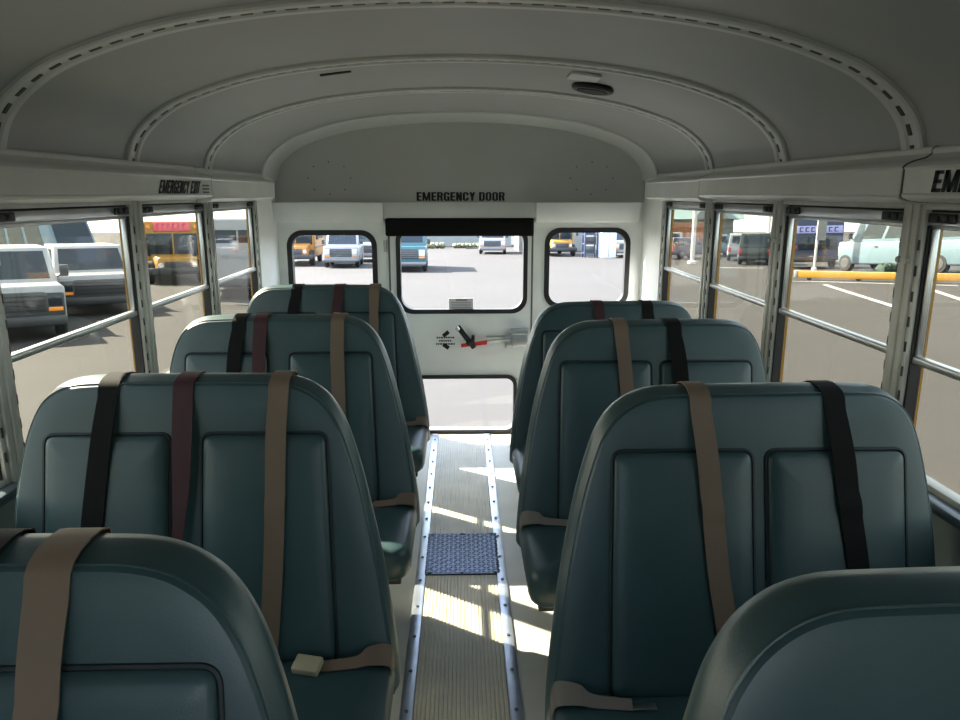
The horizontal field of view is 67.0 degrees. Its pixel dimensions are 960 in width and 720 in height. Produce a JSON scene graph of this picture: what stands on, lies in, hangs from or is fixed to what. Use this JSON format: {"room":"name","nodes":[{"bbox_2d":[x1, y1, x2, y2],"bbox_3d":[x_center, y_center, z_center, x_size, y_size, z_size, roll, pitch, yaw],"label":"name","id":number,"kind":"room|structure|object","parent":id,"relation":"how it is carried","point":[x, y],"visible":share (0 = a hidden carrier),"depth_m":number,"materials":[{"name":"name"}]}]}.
{"room":"vehicle interior","nodes":[
{"label":"vehicle interior","id":0,"kind":"room"},
{"bbox_2d":[0,178,280,528],"bbox_3d":[-1.160,0.491,1.722,0.110,1.950,5.706,0,13,-1],"label":"wall","id":1,"kind":"structure","parent":0,"point":[267,229],"depth_m":2.48,"materials":[{"name":"metal"}]},
{"bbox_2d":[0,412,10,487],"bbox_3d":[-1.148,0.048,1.390,0.042,0.673,0.613,0,13,-1],"label":"window","id":2,"kind":"structure","parent":1,"relation":"in","point":[5,478],"depth_m":1.73,"materials":[{"name":"glass"}]},
{"bbox_2d":[0,201,149,446],"bbox_3d":[-1.167,-0.119,2.114,0.042,0.673,0.770,0,13,-1],"label":"window","id":3,"kind":"structure","parent":1,"relation":"in","point":[31,214],"depth_m":2.20,"materials":[{"name":"metal"}]},
{"bbox_2d":[0,148,212,203],"bbox_3d":[-1.096,-0.240,0.869,0.095,0.134,4.356,0,13,-1],"label":"overhead side panel","id":4,"kind":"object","parent":1,"relation":"attached to","point":[26,176],"depth_m":2.04,"materials":[{"name":"metal"}]},
{"bbox_2d":[141,199,215,372],"bbox_3d":[-1.186,-0.292,2.864,0.042,0.673,0.666,0,13,-1],"label":"window","id":5,"kind":"structure","parent":1,"relation":"in","point":[153,208],"depth_m":3.06,"materials":[{"name":"metal"}]},
{"bbox_2d":[202,185,209,192],"bbox_3d":[-1.105,-0.690,2.925,0.003,0.032,0.074,0,13,-1],"label":"print","id":6,"kind":"object","parent":1,"relation":"attached to","point":[205,188],"depth_m":2.92,"materials":[{"name":"grey"}]},
{"bbox_2d":[194,168,274,202],"bbox_3d":[-1.167,-0.837,3.498,0.090,0.143,1.030,0,13,-1],"label":"trim","id":7,"kind":"structure","parent":1,"relation":"attached to","point":[227,186],"depth_m":3.39,"materials":[{"name":"metal"}]},
{"bbox_2d":[212,201,260,295],"bbox_3d":[-1.205,-0.457,3.579,0.042,0.673,0.698,0,13,-1],"label":"window","id":8,"kind":"structure","parent":1,"relation":"in","point":[236,205],"depth_m":3.84,"materials":[{"name":"metal"}]},
{"bbox_2d":[272,122,644,326],"bbox_3d":[-0.112,-0.458,4.378,2.260,1.947,0.138,0,13,-1],"label":"wall","id":9,"kind":"structure","parent":0,"point":[363,178],"depth_m":4.25,"materials":[{"name":"metal"}]},
{"bbox_2d":[305,159,352,195],"bbox_3d":[-0.882,-1.064,4.240,0.280,0.210,0.002,0,13,-1],"label":"rivets","id":10,"kind":"object","parent":9,"relation":"attached to","point":[323,177],"depth_m":4.24,"materials":[{"name":"metal"}]},
{"bbox_2d":[285,228,379,284],"bbox_3d":[-0.885,-0.545,4.381,0.559,0.499,0.050,0,13,-1],"label":"window","id":11,"kind":"structure","parent":9,"relation":"in","point":[289,242],"depth_m":4.32,"materials":[{"name":"black rubber"}]},
{"bbox_2d":[384,218,533,433],"bbox_3d":[-0.127,-0.187,4.446,0.897,1.341,0.124,0,13,-1],"label":"door","id":12,"kind":"structure","parent":9,"relation":"in","point":[460,340],"depth_m":4.46,"materials":[{"name":"metal"}]},
{"bbox_2d":[385,218,533,235],"bbox_3d":[-0.120,-0.786,4.285,0.873,0.105,0.071,0,13,-1],"label":"pad","id":13,"kind":"object","parent":12,"relation":"attached to","point":[393,226],"visible":1,"depth_m":4.25,"materials":[{"name":"black plastic"}]},
{"bbox_2d":[451,299,470,307],"bbox_3d":[-0.117,-0.341,4.441,0.122,0.061,0.002,0,13,-1],"label":"print","id":14,"kind":"object","parent":12,"relation":"attached to","point":[455,303],"depth_m":4.44,"materials":[{"name":"grey"}]},
{"bbox_2d":[261,111,657,180],"bbox_3d":[-0.109,-1.207,4.117,2.216,0.366,0.229,0,13,-1],"label":"trim","id":15,"kind":"structure","parent":9,"relation":"attached to","point":[271,166],"depth_m":4.11,"materials":[{"name":"metal"}]},
{"bbox_2d":[542,225,631,306],"bbox_3d":[0.648,-0.560,4.418,0.542,0.512,0.050,0,13,-1],"label":"window","id":16,"kind":"structure","parent":9,"relation":"in","point":[627,238],"depth_m":4.38,"materials":[{"name":"black rubber"}]},
{"bbox_2d":[568,160,614,195],"bbox_3d":[0.658,-1.073,4.278,0.280,0.210,0.002,0,13,-1],"label":"access panel","id":17,"kind":"object","parent":9,"relation":"attached to","point":[585,177],"depth_m":4.28,"materials":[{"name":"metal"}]},
{"bbox_2d":[389,433,552,719],"bbox_3d":[-0.041,1.125,1.885,2.320,0.060,5.670,0,13,-1],"label":"floor","id":18,"kind":"structure","parent":0,"point":[532,626],"depth_m":2.70,"materials":[{"name":"rubber"}]},
{"bbox_2d":[0,527,297,719],"bbox_3d":[-0.579,0.798,0.756,0.888,1.085,0.600,0,13,-1],"label":"seat","id":19,"kind":"object","parent":18,"relation":"on","point":[97,623],"visible":1,"depth_m":0.83,"materials":[{"name":"teal leather"}]},
{"bbox_2d":[14,370,399,719],"bbox_3d":[-0.630,0.611,1.584,0.888,1.079,0.600,0,13,-1],"label":"seat","id":20,"kind":"object","parent":18,"relation":"on","point":[263,473],"visible":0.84,"depth_m":1.64,"materials":[{"name":"teal leather"}]},
{"bbox_2d":[281,658,394,719],"bbox_3d":[-0.629,0.768,1.521,0.875,0.120,0.406,0,13,-1],"label":"seat cushion","id":21,"kind":"object","parent":20,"relation":"on","point":[353,689],"depth_m":1.55,"materials":[{"name":"teal leather"}]},
{"bbox_2d":[169,313,419,583],"bbox_3d":[-0.652,0.418,2.422,0.888,1.079,0.600,0,13,-1],"label":"seat","id":22,"kind":"object","parent":18,"relation":"on","point":[342,353],"visible":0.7,"depth_m":2.49,"materials":[{"name":"teal leather"}]},
{"bbox_2d":[372,503,416,580],"bbox_3d":[-0.651,0.576,2.358,0.875,0.120,0.406,0,13,-1],"label":"seat cushion","id":23,"kind":"object","parent":22,"relation":"on","point":[396,522],"depth_m":2.28,"materials":[{"name":"teal leather"}]},
{"bbox_2d":[246,283,429,476],"bbox_3d":[-0.674,0.224,3.269,0.888,1.077,0.600,0,13,-1],"label":"seat","id":24,"kind":"object","parent":18,"relation":"on","point":[374,304],"visible":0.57,"depth_m":3.34,"materials":[{"name":"teal leather"}]},
{"bbox_2d":[407,425,427,472],"bbox_3d":[-0.673,0.381,3.206,0.875,0.120,0.406,0,13,-1],"label":"seat cushion","id":25,"kind":"object","parent":24,"relation":"on","point":[418,434],"depth_m":3.12,"materials":[{"name":"teal leather"}]},
{"bbox_2d":[399,434,438,719],"bbox_3d":[-0.209,1.095,1.858,0.038,0.011,5.600,0,13,-1],"label":"trim","id":26,"kind":"structure","parent":18,"relation":"attached to","point":[408,692],"depth_m":2.68,"materials":[{"name":"metal"}]},
{"bbox_2d":[412,575,510,719],"bbox_3d":[-0.025,1.293,1.015,0.285,0.003,3.858,0,13,-1],"label":"mat","id":27,"kind":"object","parent":18,"relation":"on","point":[461,674],"visible":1,"depth_m":2.40,"materials":[{"name":"grey rubber"}]},
{"bbox_2d":[430,433,492,533],"bbox_3d":[-0.102,0.623,3.925,0.285,0.003,1.388,0,13,-1],"label":"mat","id":28,"kind":"object","parent":18,"relation":"on","point":[461,498],"visible":1,"depth_m":3.76,"materials":[{"name":"grey rubber"}]},
{"bbox_2d":[425,532,499,575],"bbox_3d":[-0.075,0.815,3.070,0.306,0.012,0.356,0,13,-1],"label":"plate","id":29,"kind":"object","parent":18,"relation":"on","point":[447,553],"visible":1,"depth_m":3.05,"materials":[{"name":"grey metal"}]},
{"bbox_2d":[484,433,523,719],"bbox_3d":[0.114,1.093,1.866,0.038,0.011,5.600,0,13,-1],"label":"trim","id":30,"kind":"structure","parent":18,"relation":"attached to","point":[514,694],"depth_m":2.67,"materials":[{"name":"metal"}]},
{"bbox_2d":[509,300,691,491],"bbox_3d":[0.559,0.293,3.072,0.858,1.029,0.601,0,13,-1],"label":"seat","id":31,"kind":"object","parent":18,"relation":"on","point":[556,318],"visible":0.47,"depth_m":3.15,"materials":[{"name":"teal leather"}]},
{"bbox_2d":[512,445,524,491],"bbox_3d":[0.566,0.447,3.007,0.850,0.114,0.406,0,13,-1],"label":"seat cushion","id":32,"kind":"object","parent":31,"relation":"on","point":[518,451],"depth_m":3.00,"materials":[{"name":"teal leather"}]},
{"bbox_2d":[516,318,766,610],"bbox_3d":[0.550,0.445,2.296,0.858,1.083,0.601,0,13,-1],"label":"seat","id":33,"kind":"object","parent":18,"relation":"on","point":[588,366],"visible":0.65,"depth_m":2.35,"materials":[{"name":"teal leather"}]},
{"bbox_2d":[519,524,566,607],"bbox_3d":[0.556,0.605,2.232,0.850,0.120,0.406,0,13,-1],"label":"seat cushion","id":34,"kind":"object","parent":33,"relation":"on","point":[541,545],"depth_m":2.13,"materials":[{"name":"teal leather"}]},
{"bbox_2d":[545,380,935,719],"bbox_3d":[0.571,0.633,1.477,0.858,1.083,0.601,0,13,-1],"label":"seat","id":35,"kind":"object","parent":18,"relation":"on","point":[691,500],"visible":0.79,"depth_m":1.53,"materials":[{"name":"teal leather"}]},
{"bbox_2d":[550,695,689,719],"bbox_3d":[0.578,0.793,1.414,0.850,0.120,0.406,0,13,-1],"label":"seat cushion","id":36,"kind":"object","parent":35,"relation":"on","point":[562,707],"depth_m":1.49,"materials":[{"name":"teal leather"}]},
{"bbox_2d":[683,566,959,719],"bbox_3d":[0.564,0.818,0.662,0.858,1.089,0.590,0,13,-1],"label":"seat","id":37,"kind":"object","parent":18,"relation":"on","point":[879,643],"visible":1,"depth_m":0.74,"materials":[{"name":"teal leather"}]},
{"bbox_2d":[0,0,959,173],"bbox_3d":[-0.041,-0.634,1.500,2.319,0.412,5.710,0,13,-1],"label":"ceiling","id":38,"kind":"structure","parent":0,"point":[93,107],"depth_m":2.03,"materials":[{"name":"metal"}]},
{"bbox_2d":[320,71,350,76],"bbox_3d":[-0.509,-1.010,2.556,0.109,0.020,0.020,0,13,-1],"label":"ceiling slot","id":39,"kind":"object","parent":38,"relation":"attached to","point":[341,72],"visible":1,"depth_m":2.55,"materials":[{"name":"grey"}]},
{"bbox_2d":[567,71,601,82],"bbox_3d":[0.374,-1.019,2.608,0.110,0.025,0.120,0,13,-1],"label":"ceiling plate","id":40,"kind":"object","parent":38,"relation":"attached to","point":[573,75],"visible":1,"depth_m":2.57,"materials":[{"name":"metal"}]},
{"bbox_2d":[572,82,613,95],"bbox_3d":[0.437,-1.054,2.818,0.162,0.044,0.163,-2,13,-7],"label":"ceiling speaker","id":41,"kind":"object","parent":38,"relation":"attached to","point":[590,88],"visible":0.99,"depth_m":2.77,"materials":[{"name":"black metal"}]},
{"bbox_2d":[577,88,606,95],"bbox_3d":[0.436,-1.043,2.820,0.120,0.004,0.120,8,13,-3],"label":"speaker grille","id":42,"kind":"object","parent":41,"relation":"attached to","point":[583,90],"depth_m":2.81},
{"bbox_2d":[639,178,959,566],"bbox_3d":[1.079,0.478,1.778,0.110,1.950,5.706,0,13,-1],"label":"wall","id":43,"kind":"structure","parent":0,"point":[945,517],"depth_m":1.84,"materials":[{"name":"metal"}]},
{"bbox_2d":[125,54,788,162],"bbox_3d":[-0.065,-0.820,2.422,2.220,0.364,0.088,0,13,-1],"label":"trim","id":44,"kind":"structure","parent":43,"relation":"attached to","point":[135,144],"depth_m":2.38,"materials":[{"name":"metal"}]},
{"bbox_2d":[203,87,714,169],"bbox_3d":[-0.084,-0.986,3.143,2.220,0.364,0.088,0,13,-1],"label":"trim","id":45,"kind":"structure","parent":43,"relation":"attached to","point":[215,146],"depth_m":3.10,"materials":[{"name":"metal"}]},
{"bbox_2d":[0,0,926,150],"bbox_3d":[-0.046,-0.654,1.701,2.220,0.364,0.088,0,13,-1],"label":"ceiling rib","id":46,"kind":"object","parent":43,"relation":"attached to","point":[906,117],"depth_m":1.67,"materials":[{"name":"metal"}]},
{"bbox_2d":[645,169,715,202],"bbox_3d":[0.981,-0.859,3.595,0.090,0.143,0.940,0,13,-1],"label":"trim","id":47,"kind":"structure","parent":43,"relation":"attached to","point":[678,186],"depth_m":3.51,"materials":[{"name":"metal"}]},
{"bbox_2d":[659,201,705,300],"bbox_3d":[1.020,-0.469,3.635,0.042,0.673,0.698,0,13,-1],"label":"window","id":48,"kind":"structure","parent":43,"relation":"in","point":[668,205],"depth_m":3.90,"materials":[{"name":"metal"}]},
{"bbox_2d":[703,199,773,350],"bbox_3d":[1.039,-0.305,2.920,0.042,0.673,0.666,0,13,-1],"label":"window","id":49,"kind":"structure","parent":43,"relation":"in","point":[743,207],"depth_m":3.13,"materials":[{"name":"metal"}]},
{"bbox_2d":[698,146,934,203],"bbox_3d":[1.010,-0.596,2.412,0.095,0.134,1.476,0,13,-1],"label":"overhead side panel","id":50,"kind":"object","parent":43,"relation":"attached to","point":[874,177],"depth_m":2.10,"materials":[{"name":"metal"}]},
{"bbox_2d":[766,201,904,388],"bbox_3d":[1.058,-0.138,2.196,0.042,0.673,0.715,0,13,-1],"label":"window","id":51,"kind":"structure","parent":43,"relation":"in","point":[887,214],"depth_m":2.32,"materials":[{"name":"metal"}]},
{"bbox_2d":[897,203,959,509],"bbox_3d":[1.077,0.029,1.472,0.042,0.673,0.668,0,13,-1],"label":"window","id":52,"kind":"structure","parent":43,"relation":"in","point":[935,217],"depth_m":1.74,"materials":[{"name":"metal"}]},
{"bbox_2d":[899,145,959,202],"bbox_3d":[1.066,-0.099,0.244,0.095,0.130,2.966,0,13,-1],"label":"trim","id":53,"kind":"structure","parent":43,"relation":"attached to","point":[935,177],"depth_m":1.60,"materials":[{"name":"metal"}]},
{"label":"outside","id":54,"kind":"structure","parent":0,"visible":0},
{"bbox_2d":[7,232,959,494],"bbox_3d":[-3.447,-26.561,132.372,600.000,23.520,330.000,0,13,-1],"label":"parking lot","id":55,"kind":"structure","parent":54,"point":[493,279],"depth_m":17.82,"materials":[{"name":"grey asphalt"}]},
{"bbox_2d":[0,244,68,334],"bbox_3d":[-11.163,-1.679,17.104,2.444,2.042,5.381,-9,16,-33],"label":"van","id":56,"kind":"object","parent":55,"relation":"on","point":[33,296],"visible":1,"depth_m":15.55,"materials":[{"name":"grey paint"}]},
{"bbox_2d":[3,292,46,313],"bbox_3d":[-9.740,-1.173,15.068,1.240,0.421,0.102,-7,13,-34],"label":"grille","id":57,"kind":"object","parent":56,"relation":"attached to","point":[14,302],"depth_m":15.17,"materials":[{"name":"grey metal"}]},
{"bbox_2d":[56,264,68,277],"bbox_3d":[-9.640,-2.050,16.716,0.260,0.298,0.090,-7,13,-34],"label":"mirror","id":58,"kind":"object","parent":56,"relation":"attached to","point":[63,269],"depth_m":16.70,"materials":[{"name":"grey mirror"}]},
{"bbox_2d":[0,222,95,245],"bbox_3d":[-18.348,-4.508,29.845,7.683,2.982,2.446,5,14,22],"label":"van","id":59,"kind":"object","parent":55,"relation":"on","point":[79,232],"visible":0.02,"depth_m":28.63,"materials":[{"name":"blue paint"}]},
{"bbox_2d":[44,243,126,312],"bbox_3d":[-11.734,-2.495,21.725,2.444,1.972,5.381,-9,16,-33],"label":"van","id":60,"kind":"object","parent":55,"relation":"on","point":[96,272],"visible":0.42,"depth_m":20.22,"materials":[{"name":"grey paint"}]},
{"bbox_2d":[74,278,125,294],"bbox_3d":[-10.310,-1.990,19.688,1.240,0.403,0.102,-7,13,-34],"label":"grille","id":61,"kind":"object","parent":60,"relation":"attached to","point":[82,286],"depth_m":19.64,"materials":[{"name":"grey metal"}]},
{"bbox_2d":[144,221,200,283],"bbox_3d":[-14.745,-5.162,33.957,2.878,2.870,8.692,-7,15,-29],"label":"bus","id":62,"kind":"object","parent":55,"relation":"on","point":[168,246],"visible":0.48,"depth_m":30.88,"materials":[{"name":"yellow metal"}]},
{"bbox_2d":[150,254,198,267],"bbox_3d":[-12.975,-4.141,30.940,1.908,0.723,1.138,-6,12,-29],"label":"hood","id":63,"kind":"object","parent":62,"relation":"attached to","point":[156,260],"depth_m":30.52,"materials":[{"name":"yellow metal"}]},
{"bbox_2d":[165,261,190,267],"bbox_3d":[-12.711,-3.978,30.496,0.987,0.323,0.150,-6,12,-29],"label":"grille","id":64,"kind":"object","parent":62,"relation":"attached to","point":[168,264],"depth_m":30.43,"materials":[{"name":"grey metal"}]},
{"bbox_2d":[191,218,250,287],"bbox_3d":[-8.788,-3.833,26.520,2.825,2.840,6.388,-4,14,-17],"label":"bus","id":65,"kind":"object","parent":55,"relation":"on","point":[231,239],"visible":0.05,"depth_m":23.72,"materials":[{"name":"grey paint"}]},
{"bbox_2d":[191,240,196,255],"bbox_3d":[-9.026,-3.593,23.235,0.172,0.509,0.511,9,16,33],"label":"mirror","id":66,"kind":"object","parent":65,"relation":"attached to","point":[193,244],"depth_m":23.07,"materials":[{"name":"grey mirror"}]},
{"bbox_2d":[294,235,323,264],"bbox_3d":[-11.830,-7.860,47.780,2.872,3.120,8.213,-2,13,-7],"label":"bus","id":67,"kind":"object","parent":55,"relation":"on","point":[309,247],"visible":0.42,"depth_m":44.99,"materials":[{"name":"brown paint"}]},
{"bbox_2d":[294,249,301,254],"bbox_3d":[-11.325,-6.539,44.090,0.987,0.424,0.150,-1,11,-7],"label":"grille","id":68,"kind":"object","parent":67,"relation":"attached to","point":[296,251],"depth_m":44.04,"materials":[{"name":"grey metal"}]},
{"bbox_2d":[294,243,310,254],"bbox_3d":[-11.394,-6.729,44.594,1.909,0.853,1.140,-1,11,-7],"label":"hood","id":69,"kind":"object","parent":67,"relation":"attached to","point":[299,248],"depth_m":44.17,"materials":[{"name":"brown paint"}]},
{"bbox_2d":[322,235,363,266],"bbox_3d":[-8.350,-6.890,44.705,2.441,2.246,5.580,-1,13,-5],"label":"van","id":70,"kind":"object","parent":55,"relation":"on","point":[338,248],"visible":0.97,"depth_m":42.30,"materials":[{"name":"grey paint"}]},
{"bbox_2d":[330,249,351,256],"bbox_3d":[-8.102,-6.233,42.171,1.240,0.450,0.102,-1,10,-5],"label":"grille","id":71,"kind":"object","parent":70,"relation":"attached to","point":[333,252],"depth_m":42.14,"materials":[{"name":"grey metal"}]},
{"bbox_2d":[362,236,371,257],"bbox_3d":[-7.771,-8.110,51.316,2.441,2.246,5.580,-1,13,-5],"label":"van","id":72,"kind":"object","parent":55,"relation":"on","point":[366,242],"visible":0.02,"depth_m":48.76,"materials":[{"name":"grey paint"}]},
{"bbox_2d":[364,246,371,252],"bbox_3d":[-7.523,-7.453,48.782,1.240,0.450,0.102,-1,10,-5],"label":"grille","id":73,"kind":"object","parent":72,"relation":"attached to","point":[367,249],"depth_m":48.75,"materials":[{"name":"grey metal"}]},
{"bbox_2d":[401,236,429,270],"bbox_3d":[-4.184,-6.583,41.291,2.740,2.874,6.379,-1,13,-3],"label":"truck","id":74,"kind":"object","parent":55,"relation":"on","point":[413,248],"visible":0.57,"depth_m":38.48,"materials":[{"name":"teal paint"}]},
{"bbox_2d":[401,249,417,258],"bbox_3d":[-4.002,-5.616,38.416,1.426,0.486,0.102,-1,10,-3],"label":"grille","id":75,"kind":"object","parent":74,"relation":"attached to","point":[405,253],"depth_m":38.38,"materials":[{"name":"grey metal"}]},
{"bbox_2d":[323,235,510,245],"bbox_3d":[-10.349,-17.274,90.321,28.800,6.000,9.000,0,10,-1],"label":"building","id":76,"kind":"structure","parent":55,"relation":"on","point":[448,240],"depth_m":86.97,"materials":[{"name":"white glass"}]},
{"bbox_2d":[427,242,445,248],"bbox_3d":[-5.454,-12.494,79.064,3.467,0.782,1.119,0,10,-1],"label":"hedge","id":77,"kind":"object","parent":55,"relation":"on","point":[432,245],"visible":0.54,"depth_m":78.76,"materials":[{"name":"green plant"}]},
{"bbox_2d":[452,243,478,247],"bbox_3d":[-1.459,-12.660,80.198,3.239,0.667,1.230,0,10,-1],"label":"hedge","id":78,"kind":"object","parent":55,"relation":"on","point":[459,245],"visible":0.76,"depth_m":79.86,"materials":[{"name":"green plant"}]},
{"bbox_2d":[466,236,507,253],"bbox_3d":[0.729,-11.225,65.516,3.647,3.204,6.905,1,13,2],"label":"ambulance","id":79,"kind":"object","parent":55,"relation":"on","point":[486,243],"visible":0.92,"depth_m":62.66,"materials":[{"name":"grey paint"}]},
{"bbox_2d":[484,241,500,245],"bbox_3d":[1.079,-10.062,62.675,1.426,0.468,0.102,0,10,2],"label":"grille","id":80,"kind":"object","parent":79,"relation":"attached to","point":[486,243],"depth_m":62.63,"materials":[{"name":"grey metal"}]},
{"bbox_2d":[514,233,583,250],"bbox_3d":[6.781,-13.672,72.070,6.300,5.756,6.265,0,13,-1],"label":"building","id":81,"kind":"structure","parent":55,"relation":"on","point":[518,241],"depth_m":69.54,"materials":[{"name":"concrete"}]},
{"bbox_2d":[550,233,577,255],"bbox_3d":[6.170,-10.397,61.422,2.921,3.117,8.213,-1,13,-5],"label":"bus","id":82,"kind":"object","parent":55,"relation":"on","point":[560,242],"visible":0.44,"depth_m":57.96,"materials":[{"name":"yellow metal"}]},
{"bbox_2d":[550,239,571,247],"bbox_3d":[6.489,-9.263,58.224,1.950,0.853,1.140,-1,10,-5],"label":"hood","id":83,"kind":"object","parent":82,"relation":"attached to","point":[554,243],"depth_m":57.69,"materials":[{"name":"yellow metal"}]},
{"bbox_2d":[556,243,568,247],"bbox_3d":[6.540,-9.074,57.717,1.008,0.424,0.150,-1,11,-5],"label":"grille","id":84,"kind":"object","parent":82,"relation":"attached to","point":[558,245],"depth_m":57.64,"materials":[{"name":"grey metal"}]},
{"bbox_2d":[582,233,597,257],"bbox_3d":[8.505,-9.293,56.041,1.072,2.736,0.934,-2,13,-7],"label":"storage rack","id":85,"kind":"object","parent":55,"relation":"on","point":[587,240],"visible":0.69,"depth_m":55.80,"materials":[{"name":"metal"}]},
{"bbox_2d":[598,233,616,257],"bbox_3d":[9.716,-9.177,55.680,1.176,2.654,1.318,-2,13,-9],"label":"storage box","id":86,"kind":"object","parent":55,"relation":"on","point":[606,242],"visible":0.56,"depth_m":55.20,"materials":[{"name":"white paint"}]},
{"bbox_2d":[616,233,623,253],"bbox_3d":[11.692,-9.445,58.295,2.541,2.302,5.580,1,13,6],"label":"van","id":87,"kind":"object","parent":55,"relation":"on","point":[619,240],"visible":0.09,"depth_m":55.84,"materials":[{"name":"grey paint"}]},
{"bbox_2d":[673,232,682,236],"bbox_3d":[16.755,-10.280,63.800,2.392,1.970,5.580,2,13,8],"label":"pickup truck","id":88,"kind":"object","parent":55,"relation":"on","point":[675,234],"visible":0.04,"depth_m":62.76,"materials":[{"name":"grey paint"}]},
{"bbox_2d":[672,237,702,258],"bbox_3d":[15.305,-8.375,54.159,4.582,1.684,2.296,-8,15,-31],"label":"car","id":89,"kind":"object","parent":55,"relation":"on","point":[681,246],"visible":0.49,"depth_m":52.86,"materials":[{"name":"blue paint"}]},
{"bbox_2d":[673,223,703,244],"bbox_3d":[19.330,-12.450,72.810,6.420,2.747,2.534,2,13,8],"label":"shipping container","id":90,"kind":"object","parent":55,"relation":"on","point":[685,228],"visible":0.16,"depth_m":71.33,"materials":[{"name":"orange metal"}]},
{"bbox_2d":[687,211,696,263],"bbox_3d":[13.546,-8.329,45.831,0.568,4.500,0.568,0,13,-1],"label":"post","id":91,"kind":"object","parent":55,"relation":"on","point":[694,224],"visible":0.68,"depth_m":45.90,"materials":[{"name":"metal"}]},
{"bbox_2d":[674,209,744,236],"bbox_3d":[25.889,-19.094,93.899,15.200,8.200,17.000,3,11,16],"label":"gabled building","id":92,"kind":"structure","parent":55,"relation":"on","point":[680,216],"depth_m":86.59,"materials":[{"name":"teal metal"}]},
{"bbox_2d":[701,235,728,256],"bbox_3d":[18.993,-9.254,58.450,2.242,1.850,4.381,3,13,13],"label":"car","id":93,"kind":"object","parent":55,"relation":"on","point":[724,245],"visible":0.23,"depth_m":56.37,"materials":[{"name":"blue paint"}]},
{"bbox_2d":[725,234,754,260],"bbox_3d":[18.614,-8.072,51.632,2.293,2.018,4.787,4,14,18],"label":"car","id":94,"kind":"object","parent":55,"relation":"on","point":[733,248],"visible":0.45,"depth_m":49.72,"materials":[{"name":"grey paint"}]},
{"bbox_2d":[736,233,770,264],"bbox_3d":[17.691,-7.207,46.675,2.343,2.119,4.786,5,14,20],"label":"van","id":95,"kind":"object","parent":55,"relation":"on","point":[752,246],"visible":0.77,"depth_m":44.62,"materials":[{"name":"grey paint"}]},
{"bbox_2d":[767,217,770,232],"bbox_3d":[24.983,-13.157,62.295,0.568,8.000,0.568,0,13,-1],"label":"post","id":96,"kind":"object","parent":55,"relation":"on","point":[769,218],"visible":0.02,"depth_m":62.55,"materials":[{"name":"concrete"}]},
{"bbox_2d":[794,219,843,267],"bbox_3d":[17.661,-6.564,38.898,2.474,3.172,5.312,3,13,14],"label":"bus","id":97,"kind":"object","parent":55,"relation":"on","point":[827,251],"visible":0.5,"depth_m":36.60,"materials":[{"name":"blue paint"}]},
{"bbox_2d":[811,220,827,270],"bbox_3d":[15.567,-6.026,33.100,0.480,4.000,0.240,0,13,-1],"label":"post","id":98,"kind":"object","parent":55,"relation":"on","point":[822,225],"visible":0.33,"depth_m":33.10,"materials":[{"name":"metal"}]},
{"bbox_2d":[824,284,891,306],"bbox_3d":[11.241,-1.933,21.565,0.160,0.284,7.281,2,13,11],"label":"painted line","id":99,"kind":"object","parent":55,"relation":"on","point":[840,289],"visible":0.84,"depth_m":21.35,"materials":[{"name":"grey paint"}]},
{"bbox_2d":[793,281,958,285],"bbox_3d":[13.514,-2.662,25.148,5.233,0.300,0.140,12,18,42],"label":"painted line","id":100,"kind":"object","parent":55,"relation":"on","point":[793,281],"visible":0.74,"depth_m":25.48,"materials":[{"name":"grey paint"}]},
{"bbox_2d":[794,270,959,281],"bbox_3d":[16.066,-2.628,23.625,0.200,0.992,11.602,-12,18,-43],"label":"curb","id":101,"kind":"object","parent":55,"relation":"on","point":[951,277],"visible":0.67,"depth_m":26.05,"materials":[{"name":"yellow paint"}]},
{"bbox_2d":[875,262,896,271],"bbox_3d":[16.445,-3.639,29.067,1.208,0.554,0.752,-1,13,-3],"label":"bush","id":102,"kind":"object","parent":55,"relation":"on","point":[882,267],"visible":0.45,"depth_m":28.83,"materials":[{"name":"green plant"}]},
{"bbox_2d":[836,224,959,272],"bbox_3d":[18.503,-4.962,30.592,2.440,2.964,6.868,-4,14,-17],"label":"van","id":103,"kind":"object","parent":55,"relation":"on","point":[872,245],"visible":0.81,"depth_m":31.33,"materials":[{"name":"blue paint"}]},
{"bbox_2d":[935,290,959,299],"bbox_3d":[13.287,-1.775,20.367,0.160,0.173,4.870,4,14,17],"label":"painted line","id":104,"kind":"object","parent":55,"relation":"on","point":[936,291],"visible":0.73,"depth_m":20.83,"materials":[{"name":"grey paint"}]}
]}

